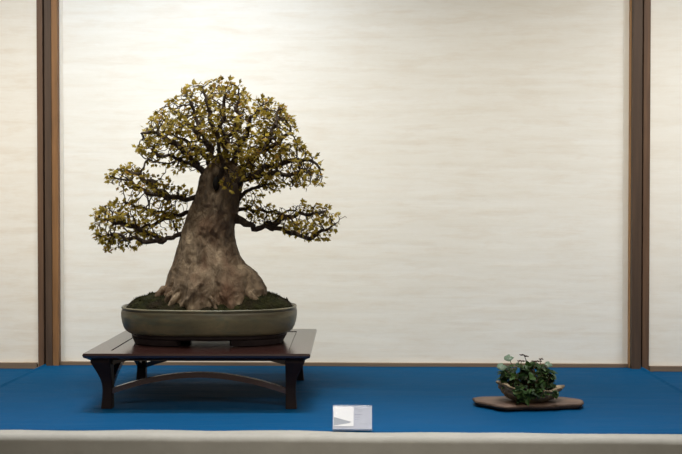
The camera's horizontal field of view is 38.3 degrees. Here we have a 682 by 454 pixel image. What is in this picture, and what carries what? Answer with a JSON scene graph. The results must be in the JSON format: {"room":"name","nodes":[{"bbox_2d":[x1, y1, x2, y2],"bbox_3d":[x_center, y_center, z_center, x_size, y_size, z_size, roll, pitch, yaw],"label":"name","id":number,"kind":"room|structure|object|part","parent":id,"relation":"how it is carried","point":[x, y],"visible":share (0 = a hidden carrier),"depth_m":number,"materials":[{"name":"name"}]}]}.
{"room":"bonsai exhibition hall","nodes":[
{"label":"bonsai exhibition hall","id":0,"kind":"room"},
{"bbox_2d":[0,0,681,365],"bbox_3d":[0.007,-0.276,3.022,6.400,3.000,0.050,0,1,2],"label":"wall","id":1,"kind":"structure","parent":0,"point":[471,151],"depth_m":2.99,"materials":[{"name":"paint"}]},
{"bbox_2d":[0,362,37,368],"bbox_3d":[-2.064,0.445,3.061,2.258,0.056,0.012,0,1,2],"label":"baseboard","id":2,"kind":"structure","parent":1,"relation":"attached to","point":[12,365],"depth_m":3.02,"materials":[{"name":"brown wood"}]},
{"bbox_2d":[36,0,60,366],"bbox_3d":[-0.895,-0.276,3.007,0.061,3.000,0.030,0,1,2],"label":"trim","id":3,"kind":"structure","parent":1,"relation":"attached to","point":[47,11],"depth_m":3.00,"materials":[{"name":"brown wood"}]},
{"bbox_3d":[-0.893,-0.276,3.009,0.020,3.000,0.026,0,1,2],"label":"post","id":4,"kind":"part","parent":3,"relation":"part of","materials":[{"name":"brown wood"}]},
{"bbox_2d":[59,0,63,360],"bbox_3d":[-0.859,-0.676,3.013,0.010,2.200,0.002,0,1,2],"label":"trim","id":5,"kind":"structure","parent":1,"relation":"attached to","point":[60,1],"depth_m":3.02,"materials":[{"name":"brown wood"},{"name":"grey wood"},{"name":"light wood"}]},
{"bbox_2d":[60,361,627,367],"bbox_3d":[0.003,0.444,3.003,1.733,0.060,0.012,0,1,2],"label":"baseboard","id":6,"kind":"structure","parent":1,"relation":"attached to","point":[371,364],"depth_m":3.00,"materials":[{"name":"brown wood"}]},
{"bbox_2d":[622,0,628,363],"bbox_3d":[0.861,-0.675,2.965,0.016,2.200,0.002,0,1,2],"label":"trim","id":7,"kind":"structure","parent":1,"relation":"attached to","point":[626,2],"depth_m":2.97,"materials":[{"name":"wood"}]},
{"bbox_2d":[627,0,650,369],"bbox_3d":[0.897,-0.275,2.952,0.057,3.000,0.040,0,1,2],"label":"trim","id":8,"kind":"structure","parent":1,"relation":"attached to","point":[639,10],"depth_m":2.94,"materials":[{"name":"brown wood"}]},
{"bbox_3d":[0.885,-0.275,2.952,0.028,3.000,0.040,0,1,2],"label":"post","id":9,"kind":"part","parent":8,"relation":"part of","materials":[{"name":"brown wood"}]},
{"bbox_2d":[649,366,681,371],"bbox_3d":[2.069,0.448,2.945,2.272,0.054,0.012,0,1,2],"label":"baseboard","id":10,"kind":"structure","parent":1,"relation":"attached to","point":[651,368],"depth_m":2.97,"materials":[{"name":"brown wood"}]},
{"bbox_3d":[-0.063,1.292,0.549,6.500,0.050,5.050,0,1,2],"label":"floor","id":11,"kind":"structure","parent":0,"visible":0},
{"bbox_2d":[0,430,681,453],"bbox_3d":[-0.008,0.827,2.534,6.300,0.786,0.938,0,1,2],"label":"table edge","id":12,"kind":"object","parent":11,"relation":"on","point":[11,441],"visible":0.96,"depth_m":2.08,"materials":[{"name":"white fabric"}]},
{"bbox_2d":[0,368,32,384],"bbox_3d":[-2.020,0.447,2.612,2.172,0.010,0.881,0,1,2],"label":"cloth","id":13,"kind":"object","parent":12,"relation":"on","point":[6,374],"visible":0.58,"depth_m":2.93,"materials":[{"name":"blue fabric"}]},
{"bbox_2d":[0,364,681,433],"bbox_3d":[-0.014,0.433,2.555,1.837,0.014,0.881,0,1,2],"label":"cloth","id":14,"kind":"object","parent":12,"relation":"on","point":[44,397],"visible":0.85,"depth_m":2.46,"materials":[{"name":"blue fabric"}]},
{"bbox_2d":[82,329,316,408],"bbox_3d":[-0.339,0.363,2.559,0.538,0.137,0.488,0,1,0],"label":"display stand","id":15,"kind":"object","parent":14,"relation":"on","point":[107,358],"visible":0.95,"depth_m":2.35,"materials":[{"name":"brown wood"}]},
{"bbox_3d":[-0.572,0.375,2.355,0.046,0.120,0.046,0,1,0],"label":"leg","id":16,"kind":"part","parent":15,"relation":"part of","materials":[{"name":"brown wood"}]},
{"bbox_3d":[-0.581,0.303,2.560,0.054,0.017,0.488,0,1,0],"label":"rail","id":17,"kind":"part","parent":15,"relation":"part of","materials":[{"name":"brown wood"}]},
{"bbox_3d":[-0.569,0.368,2.767,0.046,0.120,0.046,0,1,0],"label":"leg","id":18,"kind":"part","parent":15,"relation":"part of","materials":[{"name":"brown wood"}]},
{"bbox_3d":[-0.341,0.307,2.341,0.538,0.017,0.054,0,1,0],"label":"rail","id":19,"kind":"part","parent":15,"relation":"part of","materials":[{"name":"brown wood"}]},
{"bbox_3d":[-0.339,0.302,2.558,0.427,0.013,0.377,0,1,0],"label":"panel","id":20,"kind":"part","parent":15,"relation":"part of","materials":[{"name":"brown wood"}]},
{"bbox_2d":[121,303,296,345],"bbox_3d":[-0.340,0.248,2.547,0.451,0.093,0.284,0,1,0],"label":"pot","id":21,"kind":"object","parent":15,"relation":"on","point":[265,326],"visible":0.83,"depth_m":2.43,"materials":[{"name":"green ceramic"}]},
{"bbox_2d":[126,291,292,309],"bbox_3d":[-0.340,0.190,2.546,0.429,0.055,0.262,0,1,2],"label":"moss","id":22,"kind":"object","parent":21,"relation":"on","point":[271,300],"visible":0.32,"depth_m":2.46,"materials":[{"name":"green plant"}]},
{"bbox_2d":[89,75,346,309],"bbox_3d":[-0.316,-0.090,2.539,0.664,0.605,0.285,0,1,2],"label":"bonsai tree","id":23,"kind":"object","parent":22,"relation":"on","point":[208,269],"visible":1,"depth_m":2.50,"materials":[{"name":"green plant"}]},
{"bbox_3d":[-0.110,0.375,2.352,0.046,0.120,0.046,0,1,0],"label":"leg","id":24,"kind":"part","parent":15,"relation":"part of","materials":[{"name":"brown wood"}]},
{"bbox_3d":[-0.338,0.299,2.775,0.538,0.017,0.054,0,1,0],"label":"rail","id":25,"kind":"part","parent":15,"relation":"part of","materials":[{"name":"brown wood"}]},
{"bbox_3d":[-0.107,0.368,2.764,0.046,0.120,0.046,0,1,0],"label":"leg","id":26,"kind":"part","parent":15,"relation":"part of","materials":[{"name":"brown wood"}]},
{"bbox_3d":[-0.097,0.303,2.557,0.054,0.017,0.488,0,1,0],"label":"rail","id":27,"kind":"part","parent":15,"relation":"part of","materials":[{"name":"brown wood"}]},
{"bbox_2d":[333,406,371,428],"bbox_3d":[0.025,0.412,2.132,0.086,0.051,0.032,0,1,2],"label":"card","id":28,"kind":"object","parent":14,"relation":"on","point":[344,417],"visible":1,"depth_m":2.13,"materials":[{"name":"white paper"}]},
{"bbox_2d":[334,417,349,424],"bbox_3d":[0.003,0.420,2.126,0.038,0.017,0.008,0,1,2],"label":"print","id":29,"kind":"object","parent":28,"relation":"on","point":[337,420],"depth_m":2.13},
{"bbox_2d":[472,396,583,410],"bbox_3d":[0.455,0.427,2.375,0.267,0.014,0.134,0,1,2],"label":"tray","id":30,"kind":"object","parent":14,"relation":"on","point":[502,403],"visible":0.94,"depth_m":2.34,"materials":[{"name":"brown wood"}]},
{"bbox_2d":[496,380,564,402],"bbox_3d":[0.459,0.397,2.379,0.169,0.047,0.095,0,1,2],"label":"planter","id":31,"kind":"object","parent":30,"relation":"on","point":[507,388],"visible":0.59,"depth_m":2.35,"materials":[{"name":"grey ceramic"}]},
{"bbox_2d":[496,354,558,405],"bbox_3d":[0.449,0.365,2.366,0.151,0.115,0.110,0,1,2],"label":"plant","id":32,"kind":"object","parent":31,"relation":"in","point":[527,377],"visible":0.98,"depth_m":2.36,"materials":[{"name":"green plant"}]},
{"bbox_2d":[652,371,681,388],"bbox_3d":[2.000,0.448,2.499,2.185,0.010,0.881,0,1,2],"label":"cloth","id":33,"kind":"object","parent":12,"relation":"on","point":[675,378],"visible":0.62,"depth_m":2.88,"materials":[{"name":"blue fabric"}]}
]}

